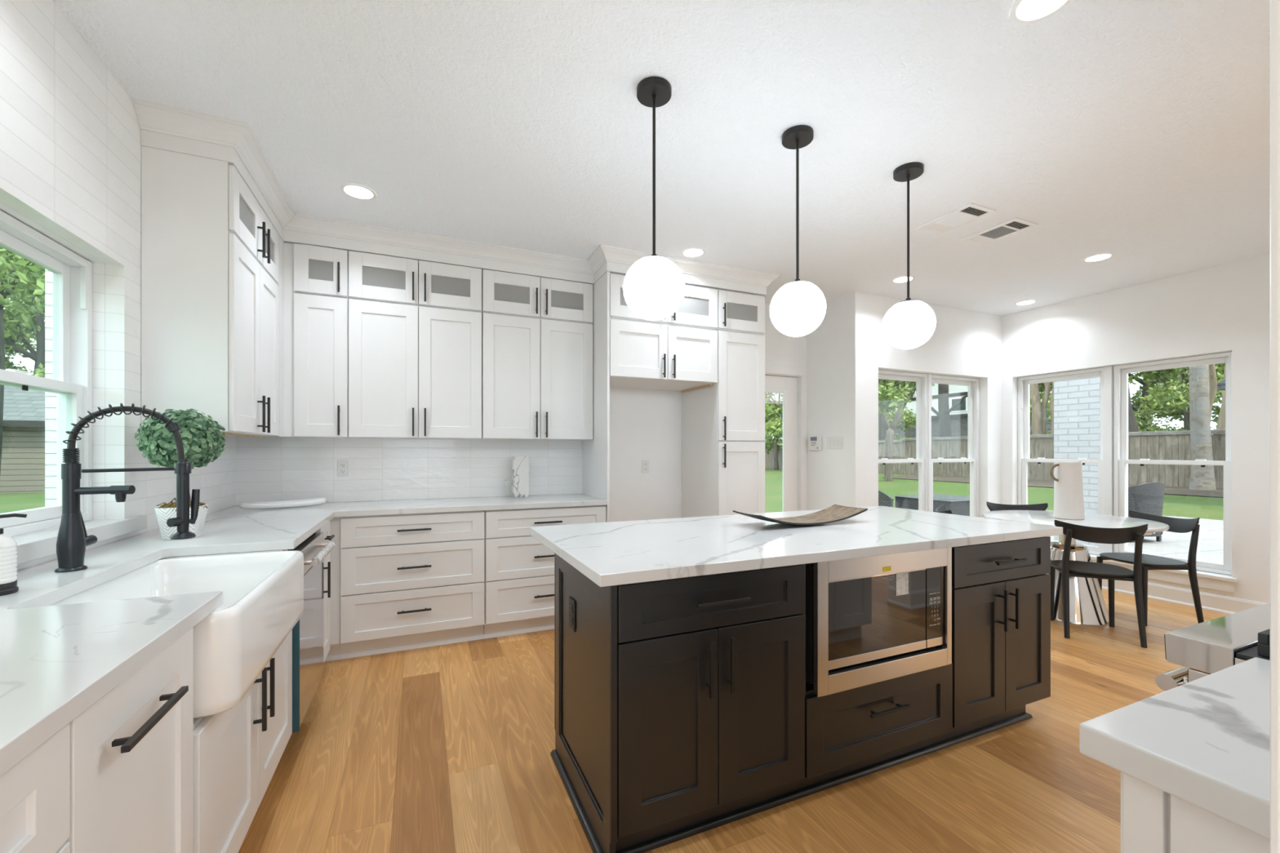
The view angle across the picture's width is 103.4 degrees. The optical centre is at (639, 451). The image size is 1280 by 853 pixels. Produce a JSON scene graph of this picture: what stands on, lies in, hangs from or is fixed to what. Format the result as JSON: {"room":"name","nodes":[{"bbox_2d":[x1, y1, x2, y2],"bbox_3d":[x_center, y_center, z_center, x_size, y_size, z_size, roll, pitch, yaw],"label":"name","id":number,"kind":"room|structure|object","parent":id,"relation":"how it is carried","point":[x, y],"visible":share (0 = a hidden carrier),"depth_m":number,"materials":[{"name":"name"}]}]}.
{"room":"kitchen","nodes":[
{"label":"kitchen","id":0,"kind":"room"},
{"bbox_2d":[44,268,57,506],"bbox_3d":[-4.156,-0.250,5.060,0.930,3.360,3.400,0,0,-24],"label":"wall","id":1,"kind":"structure","parent":0,"point":[51,398],"depth_m":3.33,"materials":[{"name":"white paint"}]},
{"bbox_2d":[0,0,236,571],"bbox_3d":[-1.140,-0.100,-0.388,0.200,2.740,8.600,0,0,-24],"label":"wall","id":2,"kind":"structure","parent":0,"point":[70,147],"depth_m":1.92,"materials":[{"name":"tile"}]},
{"bbox_2d":[0,210,92,536],"bbox_3d":[-1.959,-0.239,1.395,0.085,1.024,1.317,0,0,-24],"label":"window","id":3,"kind":"structure","parent":2,"relation":"in","point":[72,380],"depth_m":1.93,"materials":[{"name":"white plastic"}]},
{"bbox_2d":[12,515,146,564],"bbox_3d":[-1.867,0.302,1.444,0.123,0.056,1.540,0,0,-24],"label":"trim","id":4,"kind":"structure","parent":2,"relation":"attached to","point":[38,544],"depth_m":1.74,"materials":[{"name":"stone"}]},
{"bbox_2d":[220,231,279,438],"bbox_3d":[-2.157,-0.543,2.639,0.353,0.926,0.838,0,0,-24],"label":"upper cabinet","id":5,"kind":"object","parent":2,"relation":"attached to","point":[253,295],"visible":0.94,"depth_m":2.60,"materials":[{"name":"white paint"}]},
{"bbox_2d":[141,146,227,431],"bbox_3d":[-2.014,-0.705,2.241,0.298,1.225,0.004,0,0,-24],"label":"cabinet end panel","id":6,"kind":"object","parent":5,"relation":"attached to","point":[184,197],"visible":0.79,"depth_m":2.24,"materials":[{"name":"white paint"}]},
{"bbox_2d":[227,163,279,283],"bbox_3d":[-2.157,-1.162,2.639,0.353,0.308,0.838,0,0,-24],"label":"upper cabinet","id":7,"kind":"object","parent":2,"relation":"attached to","point":[246,220],"visible":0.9,"depth_m":2.58,"materials":[{"name":"white paint"}]},
{"bbox_2d":[132,98,778,295],"bbox_3d":[-0.615,-1.394,3.476,3.951,0.152,1.030,0,0,-29],"label":"trim","id":8,"kind":"structure","parent":7,"relation":"attached to","point":[162,127],"depth_m":3.31,"materials":[{"name":"white paint"}]},
{"bbox_2d":[236,241,806,521],"bbox_3d":[-0.385,-0.100,4.470,5.070,2.740,0.298,0,0,-24],"label":"wall","id":9,"kind":"structure","parent":0,"point":[269,468],"depth_m":3.96,"materials":[{"name":"tile"}]},
{"bbox_2d":[293,243,348,298],"bbox_3d":[-2.103,-1.162,3.373,0.298,0.308,0.351,0,0,-24],"label":"upper cabinet","id":10,"kind":"object","parent":9,"relation":"attached to","point":[317,270],"visible":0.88,"depth_m":3.25,"materials":[{"name":"white paint"}]},
{"bbox_2d":[293,293,351,438],"bbox_3d":[-2.103,-0.549,3.373,0.298,0.914,0.351,0,0,-24],"label":"upper cabinet","id":11,"kind":"object","parent":9,"relation":"attached to","point":[321,322],"visible":0.98,"depth_m":3.25,"materials":[{"name":"white paint"}]},
{"bbox_2d":[276,235,294,436],"bbox_3d":[-2.207,-0.704,3.147,0.072,1.224,0.126,0,0,-24],"label":"cabinet filler","id":12,"kind":"object","parent":11,"relation":"attached to","point":[286,284],"visible":0.86,"depth_m":3.19,"materials":[{"name":"white paint"}]},
{"bbox_2d":[348,298,481,439],"bbox_3d":[-1.579,-0.549,3.602,0.841,0.914,0.351,0,0,-24],"label":"upper cabinet","id":13,"kind":"object","parent":9,"relation":"attached to","point":[415,371],"visible":1,"depth_m":3.46,"materials":[{"name":"white paint"}]},
{"bbox_2d":[348,250,481,312],"bbox_3d":[-1.579,-1.162,3.602,0.841,0.308,0.351,0,0,-24],"label":"upper cabinet","id":14,"kind":"object","parent":9,"relation":"attached to","point":[371,277],"visible":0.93,"depth_m":3.46,"materials":[{"name":"white paint"}]},
{"bbox_2d":[480,312,592,440],"bbox_3d":[-0.806,-0.549,3.939,0.836,0.914,0.351,0,0,-24],"label":"upper cabinet","id":15,"kind":"object","parent":9,"relation":"attached to","point":[537,373],"visible":0.98,"depth_m":3.79,"materials":[{"name":"white paint"}]},
{"bbox_2d":[481,269,592,324],"bbox_3d":[-0.806,-1.162,3.939,0.836,0.308,0.351,0,0,-24],"label":"upper cabinet","id":16,"kind":"object","parent":9,"relation":"attached to","point":[504,293],"visible":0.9,"depth_m":3.79,"materials":[{"name":"white paint"}]},
{"bbox_2d":[609,317,717,391],"bbox_3d":[0.086,-0.768,4.160,0.928,0.433,0.660,0,0,-24],"label":"upper cabinet","id":17,"kind":"object","parent":9,"relation":"attached to","point":[644,355],"visible":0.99,"depth_m":3.89,"materials":[{"name":"white paint"}]},
{"bbox_2d":[609,272,717,329],"bbox_3d":[0.086,-1.152,4.160,0.928,0.330,0.660,0,0,-24],"label":"upper cabinet","id":18,"kind":"object","parent":9,"relation":"attached to","point":[698,308],"visible":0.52,"depth_m":3.97,"materials":[{"name":"white paint"}]},
{"bbox_2d":[716,288,764,334],"bbox_3d":[0.726,-1.152,4.439,0.462,0.330,0.660,0,0,-24],"label":"upper cabinet","id":19,"kind":"object","parent":9,"relation":"attached to","point":[737,312],"visible":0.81,"depth_m":4.17,"materials":[{"name":"white paint"}]},
{"bbox_2d":[764,375,799,511],"bbox_3d":[1.258,0.251,5.082,0.814,2.026,0.059,0,0,-24],"label":"door","id":20,"kind":"structure","parent":9,"relation":"in","point":[788,386],"depth_m":5.19,"materials":[{"name":"paint"}]},
{"bbox_2d":[764,364,807,511],"bbox_3d":[1.248,0.203,5.079,0.986,2.135,0.128,0,0,-24],"label":"trim","id":21,"kind":"structure","parent":9,"relation":"attached to","point":[801,373],"depth_m":5.20,"materials":[{"name":"paint"}]},
{"bbox_2d":[51,0,1270,315],"bbox_3d":[2.137,-1.570,1.042,7.350,0.200,8.600,0,0,-24],"label":"ceiling","id":22,"kind":"structure","parent":0,"point":[1137,131],"depth_m":2.22,"materials":[{"name":"white paint"}]},
{"bbox_2d":[340,183,377,199],"bbox_3d":[-1.593,-1.468,2.864,0.182,0.004,0.182,0,0,-24],"label":"recessed light","id":23,"kind":"object","parent":22,"relation":"in","point":[360,192],"visible":1,"depth_m":2.86,"materials":[{"name":"paint"}]},
{"bbox_2d":[622,76,684,320],"bbox_3d":[0.057,-1.003,2.052,0.250,0.934,0.250,0,0,-24],"label":"pendant light","id":24,"kind":"object","parent":22,"relation":"hanging from","point":[654,288],"visible":1,"depth_m":1.98,"materials":[{"name":"white glass"}]},
{"bbox_2d":[769,124,826,336],"bbox_3d":[0.731,-1.003,2.346,0.250,0.934,0.250,0,0,-24],"label":"pendant light","id":25,"kind":"object","parent":22,"relation":"hanging from","point":[798,308],"visible":1,"depth_m":2.28,"materials":[{"name":"white glass"}]},
{"bbox_2d":[881,161,936,349],"bbox_3d":[1.400,-1.003,2.638,0.250,0.934,0.250,0,0,-24],"label":"pendant light","id":26,"kind":"object","parent":22,"relation":"hanging from","point":[909,323],"visible":1,"depth_m":2.57,"materials":[{"name":"white glass"}]},
{"bbox_2d":[916,203,996,234],"bbox_3d":[1.994,-1.465,3.200,0.235,0.010,0.360,0,0,-24],"label":"ceiling vent","id":27,"kind":"object","parent":22,"relation":"in","point":[971,212],"visible":1,"depth_m":3.18,"materials":[{"name":"metal"}]},
{"bbox_2d":[960,217,1038,245],"bbox_3d":[2.400,-1.465,3.387,0.228,0.010,0.360,0,0,-24],"label":"ceiling vent","id":28,"kind":"object","parent":22,"relation":"in","point":[1015,225],"visible":1,"depth_m":3.37,"materials":[{"name":"metal"}]},
{"bbox_2d":[1008,0,1072,25],"bbox_3d":[1.316,-1.468,1.649,0.182,0.004,0.182,0,0,-24],"label":"recessed light","id":29,"kind":"object","parent":22,"relation":"in","point":[1023,12],"visible":1,"depth_m":1.68,"materials":[{"name":"white plastic"}]},
{"bbox_2d":[238,589,1227,852],"bbox_3d":[2.137,1.300,1.042,7.350,0.060,8.600,0,0,-24],"label":"floor","id":30,"kind":"structure","parent":0,"point":[447,748],"depth_m":1.96,"materials":[{"name":"brown wood"}]},
{"bbox_2d":[0,723,70,852],"bbox_3d":[-0.994,0.831,0.354,0.655,0.878,0.620,0,0,-24],"label":"base cabinet","id":31,"kind":"object","parent":30,"relation":"on","point":[34,793],"visible":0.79,"depth_m":0.69,"materials":[{"name":"white paint"}]},
{"bbox_2d":[65,626,193,852],"bbox_3d":[-1.208,0.831,0.844,0.655,0.878,0.445,0,0,-24],"label":"base cabinet","id":32,"kind":"object","parent":30,"relation":"on","point":[131,751],"visible":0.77,"depth_m":0.95,"materials":[{"name":"white paint"}]},
{"bbox_2d":[160,549,292,852],"bbox_3d":[-1.498,0.831,1.510,0.655,0.878,1.005,0,0,-24],"label":"base cabinet","id":33,"kind":"object","parent":30,"relation":"on","point":[238,750],"visible":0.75,"depth_m":1.49,"materials":[{"name":"white paint"}]},
{"bbox_2d":[287,532,335,733],"bbox_3d":[-1.793,0.786,2.269,0.682,0.768,0.608,0,0,-24],"label":"dishwasher","id":34,"kind":"object","parent":30,"relation":"on","point":[308,632],"visible":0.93,"depth_m":2.30,"materials":[{"name":"metal"}]},
{"bbox_2d":[315,521,334,663],"bbox_3d":[-2.012,0.831,2.687,0.655,0.878,0.310,0,0,-24],"label":"base cabinet","id":35,"kind":"object","parent":30,"relation":"on","point":[325,529],"visible":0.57,"depth_m":2.83,"materials":[{"name":"white paint"}]},
{"bbox_2d":[327,516,342,656],"bbox_3d":[-1.866,0.831,3.011,0.138,0.878,0.168,0,0,-24],"label":"cabinet filler","id":36,"kind":"object","parent":30,"relation":"on","point":[335,646],"visible":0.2,"depth_m":3.04,"materials":[{"name":"white paint"}]},
{"bbox_2d":[340,510,484,654],"bbox_3d":[-1.529,0.831,3.459,0.836,0.878,0.650,0,0,-24],"label":"base cabinet","id":37,"kind":"object","parent":30,"relation":"on","point":[406,580],"visible":0.99,"depth_m":3.19,"materials":[{"name":"white paint"}]},
{"bbox_2d":[324,625,554,662],"bbox_3d":[-1.098,1.258,3.412,1.796,0.024,0.014,0,0,-24],"label":"trim","id":38,"kind":"structure","parent":30,"relation":"on","point":[549,627],"depth_m":3.31,"materials":[{"name":"white paint"}]},
{"bbox_2d":[484,505,605,634],"bbox_3d":[-0.752,0.831,3.798,0.853,0.878,0.650,0,0,-24],"label":"base cabinet","id":39,"kind":"object","parent":30,"relation":"on","point":[519,569],"visible":0.6,"depth_m":3.47,"materials":[{"name":"white paint"}]},
{"bbox_2d":[0,493,607,777],"bbox_3d":[-0.743,0.373,1.902,2.354,0.035,4.121,0,0,-24],"label":"countertop","id":40,"kind":"structure","parent":39,"relation":"on","point":[56,662],"depth_m":1.12,"materials":[{"name":"stone"}]},
{"bbox_2d":[0,513,26,595],"bbox_3d":[-1.604,0.256,1.258,0.078,0.198,0.075,0,0,0],"label":"soap dispenser","id":41,"kind":"object","parent":40,"relation":"on","point":[8,582],"visible":1,"depth_m":1.26,"materials":[{"name":"white ceramic"}]},
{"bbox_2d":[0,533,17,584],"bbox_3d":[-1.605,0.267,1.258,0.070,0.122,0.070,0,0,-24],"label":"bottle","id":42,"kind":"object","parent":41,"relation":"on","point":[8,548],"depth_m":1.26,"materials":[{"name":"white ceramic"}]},
{"bbox_2d":[53,403,199,572],"bbox_3d":[-1.583,0.103,1.567,0.328,0.505,0.101,0,0,-16],"label":"kitchen faucet","id":43,"kind":"object","parent":40,"relation":"on","point":[73,539],"visible":1,"depth_m":1.53,"materials":[{"name":"black metal"}]},
{"bbox_2d":[47,550,303,719],"bbox_3d":[-1.389,0.520,1.538,0.485,0.256,0.860,0,0,-24],"label":"farmhouse sink","id":44,"kind":"object","parent":40,"relation":"in","point":[263,593],"visible":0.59,"depth_m":1.56,"materials":[{"name":"ceramic"}]},
{"bbox_2d":[134,408,225,540],"bbox_3d":[-1.887,0.089,2.084,0.278,0.532,0.274,0,0,-40],"label":"topiary plant","id":45,"kind":"object","parent":40,"relation":"on","point":[197,437],"visible":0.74,"depth_m":2.02,"materials":[{"name":"green plant"}]},
{"bbox_2d":[239,497,325,508],"bbox_3d":[-2.237,0.329,3.183,0.443,0.046,0.136,0,0,-44],"label":"serving tray","id":46,"kind":"object","parent":40,"relation":"on","point":[273,504],"visible":1,"depth_m":3.15,"materials":[{"name":"white ceramic"}]},
{"bbox_2d":[503,455,529,497],"bbox_3d":[-0.959,0.195,3.929,0.192,0.319,0.086,0,0,-24],"label":"vase","id":47,"kind":"object","parent":40,"relation":"on","point":[520,486],"visible":1,"depth_m":3.90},
{"bbox_2d":[554,552,617,852],"bbox_3d":[-0.214,0.818,1.821,0.022,0.852,0.684,0,0,-24],"label":"island end panel","id":48,"kind":"object","parent":30,"relation":"on","point":[585,659],"visible":0.84,"depth_m":1.73,"materials":[{"name":"brown paint"}]},
{"bbox_2d":[582,271,609,522],"bbox_3d":[-0.356,-0.024,3.985,0.020,2.587,0.626,0,0,-24],"label":"panel","id":49,"kind":"object","parent":30,"relation":"on","point":[596,451],"visible":0.4,"depth_m":3.83,"materials":[{"name":"white paint"}]},
{"bbox_2d":[617,564,804,838],"bbox_3d":[0.140,0.779,1.937,0.717,0.772,0.675,0,0,-24],"label":"base cabinet","id":50,"kind":"object","parent":30,"relation":"on","point":[711,668],"visible":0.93,"depth_m":1.63,"materials":[{"name":"brown paint"}]},
{"bbox_2d":[529,506,1062,586],"bbox_3d":[0.732,0.374,2.379,2.291,0.036,1.016,0,0,-24],"label":"countertop","id":51,"kind":"structure","parent":50,"relation":"on","point":[611,553],"depth_m":2.07,"materials":[{"name":"stone"}]},
{"bbox_2d":[733,504,867,524],"bbox_3d":[0.795,0.321,2.491,0.660,0.070,0.215,0,0,-25],"label":"decorative tray","id":52,"kind":"object","parent":51,"relation":"on","point":[835,513],"visible":1,"depth_m":2.54,"materials":[{"name":"beige wood"}]},
{"bbox_2d":[681,329,764,517],"bbox_3d":[0.726,0.142,4.439,0.462,2.255,0.660,0,0,-24],"label":"pantry cabinet","id":53,"kind":"object","parent":30,"relation":"on","point":[723,422],"visible":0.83,"depth_m":4.20,"materials":[{"name":"white paint"}]},
{"bbox_2d":[550,705,1032,852],"bbox_3d":[0.749,1.218,2.264,2.177,0.104,0.629,0,0,-24],"label":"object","id":54,"kind":"object","parent":30,"relation":"on","point":[659,836],"visible":0.46,"depth_m":1.85,"materials":[{"name":"brown paint"}]},
{"bbox_2d":[801,564,952,778],"bbox_3d":[0.832,0.781,2.239,0.788,0.778,0.675,0,0,-24],"label":"base cabinet","id":55,"kind":"object","parent":30,"relation":"on","point":[847,727],"visible":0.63,"depth_m":1.94,"materials":[{"name":"brown paint"}]},
{"bbox_2d":[805,546,951,697],"bbox_3d":[0.875,0.634,2.136,0.712,0.485,0.425,0,0,-24],"label":"microwave oven","id":56,"kind":"object","parent":55,"relation":"in","point":[872,620],"visible":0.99,"depth_m":1.93,"materials":[{"name":"metal"}]},
{"bbox_2d":[951,536,1050,728],"bbox_3d":[1.510,0.779,2.535,0.688,0.772,0.675,0,0,-24],"label":"base cabinet","id":57,"kind":"object","parent":30,"relation":"on","point":[1001,591],"visible":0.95,"depth_m":2.24,"materials":[{"name":"brown paint"}]},
{"bbox_2d":[982,510,1169,626],"bbox_3d":[3.325,0.895,3.933,1.098,0.750,1.098,0,0,-24],"label":"dining table","id":58,"kind":"object","parent":30,"relation":"on","point":[1087,606],"visible":0.52,"depth_m":3.77,"materials":[{"name":"white stone"}]},
{"bbox_2d":[1049,461,1084,519],"bbox_3d":[3.312,0.297,3.917,0.199,0.444,0.186,0,0,44],"label":"pitcher","id":59,"kind":"object","parent":58,"relation":"on","point":[1068,504],"visible":1,"depth_m":3.85,"materials":[{"name":"beige ceramic"}]},
{"bbox_2d":[1048,520,1147,648],"bbox_3d":[3.176,0.875,3.558,0.490,0.796,0.472,0,0,24],"label":"dining chair","id":60,"kind":"object","parent":30,"relation":"on","point":[1110,572],"visible":0.94,"depth_m":3.43,"materials":[{"name":"black wood"}]},
{"bbox_2d":[1096,510,1204,626],"bbox_3d":[3.859,0.875,3.869,0.472,0.796,0.490,0,0,-3],"label":"dining chair","id":61,"kind":"object","parent":30,"relation":"on","point":[1176,525],"visible":0.84,"depth_m":3.70,"materials":[{"name":"black wood"}]},
{"bbox_2d":[1120,772,1270,852],"bbox_3d":[0.956,0.834,0.477,0.523,0.873,0.650,0,0,-24],"label":"base cabinet","id":62,"kind":"object","parent":30,"relation":"on","point":[1153,820],"visible":0.34,"depth_m":0.59,"materials":[{"name":"white paint"}]},
{"bbox_2d":[1079,657,1270,839],"bbox_3d":[0.951,0.376,0.473,0.538,0.040,0.650,0,0,-24],"label":"countertop","id":63,"kind":"structure","parent":62,"relation":"on","point":[1204,742],"depth_m":0.63,"materials":[{"name":"stone"}]},
{"bbox_2d":[1155,603,1270,691],"bbox_3d":[1.526,0.794,0.804,0.760,0.952,0.778,0,0,-24],"label":"gas range","id":64,"kind":"object","parent":30,"relation":"on","point":[1203,649],"visible":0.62,"depth_m":0.97,"materials":[{"name":"metal"}]},
{"bbox_2d":[1235,645,1270,660],"bbox_3d":[1.544,0.366,0.763,0.752,0.008,0.644,0,0,-24],"label":"cooktop","id":65,"kind":"object","parent":64,"relation":"in","point":[1242,652],"depth_m":0.90,"materials":[{"name":"metal"}]},
{"bbox_2d":[806,297,840,510],"bbox_3d":[1.895,-0.100,5.058,0.180,2.740,0.465,0,0,-24],"label":"wall","id":66,"kind":"structure","parent":0,"point":[824,343],"depth_m":4.99,"materials":[{"name":"paint"}]},
{"bbox_2d":[840,291,1001,518],"bbox_3d":[3.033,-0.100,5.202,2.380,2.740,0.180,0,0,-24],"label":"wall","id":67,"kind":"structure","parent":0,"point":[966,344],"depth_m":4.81,"materials":[{"name":"paint"}]},
{"bbox_2d":[878,369,928,511],"bbox_3d":[2.558,0.098,5.036,0.788,1.767,0.085,0,0,-24],"label":"window","id":68,"kind":"structure","parent":67,"relation":"in","point":[921,380],"depth_m":5.15,"materials":[{"name":"white plastic"}]},
{"bbox_2d":[930,374,979,517],"bbox_3d":[3.299,0.098,5.359,0.788,1.767,0.085,0,0,-24],"label":"window","id":69,"kind":"structure","parent":67,"relation":"in","point":[973,384],"depth_m":5.47,"materials":[{"name":"white plastic"}]},
{"bbox_2d":[1001,253,1270,603],"bbox_3d":[5.545,-0.100,2.019,0.180,2.740,7.665,0,0,-24],"label":"wall","id":70,"kind":"structure","parent":0,"point":[1225,308],"depth_m":4.13,"materials":[{"name":"paint"}]},
{"bbox_2d":[1017,367,1104,555],"bbox_3d":[4.246,0.097,5.091,0.085,1.769,0.765,0,0,-24],"label":"window","id":71,"kind":"structure","parent":70,"relation":"in","point":[1024,383],"depth_m":5.24,"materials":[{"name":"white plastic"}]},
{"bbox_2d":[1104,365,1113,552],"bbox_3d":[4.399,0.097,4.724,0.107,1.773,0.052,0,0,-24],"label":"trim","id":72,"kind":"structure","parent":70,"relation":"attached to","point":[1108,371],"depth_m":4.69,"materials":[{"name":"white plastic"}]},
{"bbox_2d":[1089,554,1237,593],"bbox_3d":[4.315,1.042,4.676,0.119,0.116,1.650,0,0,-24],"label":"trim","id":73,"kind":"structure","parent":70,"relation":"attached to","point":[1220,582],"depth_m":4.15,"materials":[{"name":"paint"}]},
{"bbox_2d":[1113,351,1231,575],"bbox_3d":[4.572,0.097,4.343,0.085,1.769,0.765,0,0,-24],"label":"window","id":74,"kind":"structure","parent":70,"relation":"in","point":[1121,372],"depth_m":4.37,"materials":[{"name":"white plastic"}]},
{"bbox_2d":[1102,578,1267,614],"bbox_3d":[4.613,1.202,3.895,0.028,0.135,3.450,0,0,-24],"label":"baseboard","id":75,"kind":"structure","parent":70,"relation":"attached to","point":[1209,602],"depth_m":4.16,"materials":[{"name":"paint"}]},
{"bbox_2d":[1270,0,1279,852],"bbox_3d":[0.635,-0.100,0.006,0.270,2.740,0.743,0,0,-24],"label":"wall","id":76,"kind":"structure","parent":0,"point":[1274,4],"depth_m":0.29,"materials":[{"name":"paint"}]},
{"label":"outside","id":77,"kind":"structure","parent":0,"visible":0},
{"bbox_2d":[0,467,1223,520],"bbox_3d":[-2.124,1.260,23.622,105.000,0.340,95.000,0,0,-24],"label":"lawn","id":78,"kind":"structure","parent":77,"point":[1174,505],"depth_m":14.62,"materials":[{"name":"green plant"}]},
{"bbox_2d":[0,385,44,493],"bbox_3d":[-23.822,-0.720,19.588,18.800,4.300,6.940,0,0,-24],"label":"house","id":79,"kind":"structure","parent":78,"relation":"on","point":[23,450],"depth_m":17.48,"materials":[{"name":"beige wood"}]},
{"bbox_2d":[0,246,44,473],"bbox_3d":[-8.592,-1.359,6.592,4.527,5.997,3.976,0,0,12],"label":"tree","id":80,"kind":"object","parent":78,"relation":"on","point":[16,269],"visible":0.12,"depth_m":6.18,"materials":[{"name":"green plant"}]},
{"bbox_2d":[0,247,44,377],"bbox_3d":[-30.227,-5.770,25.455,6.402,14.931,7.427,0,0,15],"label":"leafy tree","id":81,"kind":"object","parent":78,"relation":"on","point":[38,357],"visible":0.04,"depth_m":25.38,"materials":[{"name":"green plant"}]},
{"bbox_2d":[3,290,44,374],"bbox_3d":[-38.071,-5.770,31.971,6.402,14.931,7.427,0,0,-17],"label":"leafy tree","id":82,"kind":"object","parent":78,"relation":"on","point":[8,365],"visible":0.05,"depth_m":30.16,"materials":[{"name":"green plant"}]},
{"bbox_2d":[764,392,782,470],"bbox_3d":[8.306,-1.352,30.131,4.569,5.869,4.413,0,0,21],"label":"tree","id":83,"kind":"object","parent":78,"relation":"on","point":[775,410],"visible":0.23,"depth_m":29.97,"materials":[{"name":"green plant"}]},
{"bbox_2d":[878,440,902,474],"bbox_3d":[12.011,0.380,25.076,0.225,1.840,2.436,0,0,-24],"label":"fence panel","id":84,"kind":"object","parent":78,"relation":"on","point":[897,447],"visible":0.25,"depth_m":24.33,"materials":[{"name":"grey wood"}]},
{"bbox_2d":[878,382,915,443],"bbox_3d":[15.242,-2.796,31.380,4.857,8.540,4.956,0,0,-15],"label":"leafy tree","id":85,"kind":"object","parent":78,"relation":"on","point":[904,423],"visible":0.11,"depth_m":29.81,"materials":[{"name":"green plant"}]},
{"bbox_2d":[878,378,934,481],"bbox_3d":[10.272,-1.728,20.659,3.648,6.429,4.432,0,0,0],"label":"forked tree","id":86,"kind":"object","parent":78,"relation":"on","point":[891,393],"visible":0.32,"depth_m":20.56,"materials":[{"name":"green plant"}]},
{"bbox_2d":[902,436,952,475],"bbox_3d":[12.987,0.300,22.840,0.225,1.840,2.436,0,0,-24],"label":"fence panel","id":87,"kind":"object","parent":78,"relation":"on","point":[941,447],"visible":0.47,"depth_m":22.42,"materials":[{"name":"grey wood"}]},
{"bbox_2d":[931,383,967,437],"bbox_3d":[15.619,-2.517,25.593,2.562,7.992,2.957,0,0,22],"label":"oak tree","id":88,"kind":"object","parent":78,"relation":"on","point":[944,409],"visible":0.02,"depth_m":25.65,"materials":[{"name":"grey plant"}]},
{"bbox_2d":[951,436,969,476],"bbox_3d":[13.963,0.300,20.604,0.225,1.840,2.436,0,0,-24],"label":"fence panel","id":89,"kind":"object","parent":78,"relation":"on","point":[959,446],"visible":0.27,"depth_m":21.41,"materials":[{"name":"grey wood"}]},
{"bbox_2d":[878,383,1052,440],"bbox_3d":[22.506,-3.230,35.187,8.200,9.000,12.500,0,0,-24],"label":"house","id":90,"kind":"structure","parent":78,"relation":"on","point":[958,415],"depth_m":32.18,"materials":[{"name":"grey brick"}]},
{"bbox_2d":[1027,434,1053,480],"bbox_3d":[14.938,0.300,18.367,0.225,1.840,2.436,0,0,-24],"label":"fence panel","id":91,"kind":"object","parent":78,"relation":"on","point":[1038,447],"visible":0.12,"depth_m":18.62,"materials":[{"name":"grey wood"}]},
{"bbox_2d":[1030,382,1053,438],"bbox_3d":[16.060,-2.367,19.288,1.304,7.538,3.089,0,0,-6],"label":"tree","id":92,"kind":"object","parent":78,"relation":"on","point":[1038,410],"visible":0.06,"depth_m":20.10,"materials":[{"name":"beige plant"}]},
{"bbox_2d":[893,475,1223,497],"bbox_3d":[16.056,1.107,12.461,2.600,0.073,22.000,0,0,-24],"label":"mulch bed","id":93,"kind":"object","parent":78,"relation":"on","point":[1167,490],"visible":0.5,"depth_m":16.38,"materials":[{"name":"brown soil"}]},
{"bbox_2d":[1188,364,1216,489],"bbox_3d":[15.977,-3.152,14.344,1.776,9.244,1.663,0,0,-3],"label":"tree","id":94,"kind":"object","parent":93,"relation":"on","point":[1202,477],"visible":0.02,"depth_m":14.23,"materials":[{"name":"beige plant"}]},
{"bbox_2d":[1128,369,1182,431],"bbox_3d":[25.464,-4.355,25.419,5.802,11.665,5.002,0,0,-35],"label":"leafy tree","id":95,"kind":"object","parent":78,"relation":"on","point":[1144,422],"visible":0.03,"depth_m":25.49,"materials":[{"name":"green plant"}]},
{"bbox_2d":[1128,430,1191,487],"bbox_3d":[15.914,0.300,16.131,0.225,1.840,2.436,0,0,-24],"label":"fence panel","id":96,"kind":"object","parent":78,"relation":"on","point":[1169,445],"visible":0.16,"depth_m":15.61,"materials":[{"name":"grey wood"}]},
{"bbox_2d":[1128,362,1225,435],"bbox_3d":[20.782,-2.796,19.207,4.857,8.540,4.956,0,0,34],"label":"leafy tree","id":97,"kind":"object","parent":78,"relation":"on","point":[1173,401],"visible":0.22,"depth_m":18.67,"materials":[{"name":"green plant"}]},
{"bbox_2d":[1208,364,1225,434],"bbox_3d":[17.614,-2.121,15.097,1.376,7.010,1.343,0,0,-38],"label":"leaning tree","id":98,"kind":"object","parent":78,"relation":"on","point":[1212,373],"visible":0.02,"depth_m":15.58,"materials":[{"name":"beige plant"}]},
{"bbox_2d":[1210,429,1225,488],"bbox_3d":[16.890,0.300,13.895,0.225,1.840,2.436,0,0,-24],"label":"fence panel","id":99,"kind":"object","parent":78,"relation":"on","point":[1218,438],"visible":0.05,"depth_m":14.48,"materials":[{"name":"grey wood"}]},
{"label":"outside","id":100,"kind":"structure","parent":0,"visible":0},
{"bbox_2d":[1044,510,1223,564],"bbox_3d":[7.862,1.420,6.486,9.600,0.100,11.600,0,0,-24],"label":"patio","id":101,"kind":"structure","parent":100,"point":[1210,548],"depth_m":7.47,"materials":[{"name":"concrete"}]},
{"bbox_2d":[891,493,969,515],"bbox_3d":[4.884,1.054,8.186,1.040,0.632,1.040,0,0,-24],"label":"patio table","id":102,"kind":"object","parent":101,"relation":"on","point":[957,504],"visible":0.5,"depth_m":7.80,"materials":[{"name":"grey wicker"}]},
{"bbox_2d":[1053,376,1128,551],"bbox_3d":[5.571,-0.370,6.261,0.380,3.520,0.580,0,0,-24],"label":"brick pillar","id":103,"kind":"structure","parent":101,"relation":"on","point":[1077,402],"depth_m":6.18,"materials":[{"name":"white brick"}]},
{"bbox_2d":[1128,482,1164,542],"bbox_3d":[7.599,0.916,7.834,0.762,0.908,0.718,0,0,-9],"label":"wicker armchair","id":104,"kind":"object","parent":101,"relation":"on","point":[1147,498],"visible":0.29,"depth_m":7.51,"materials":[{"name":"grey wicker"}]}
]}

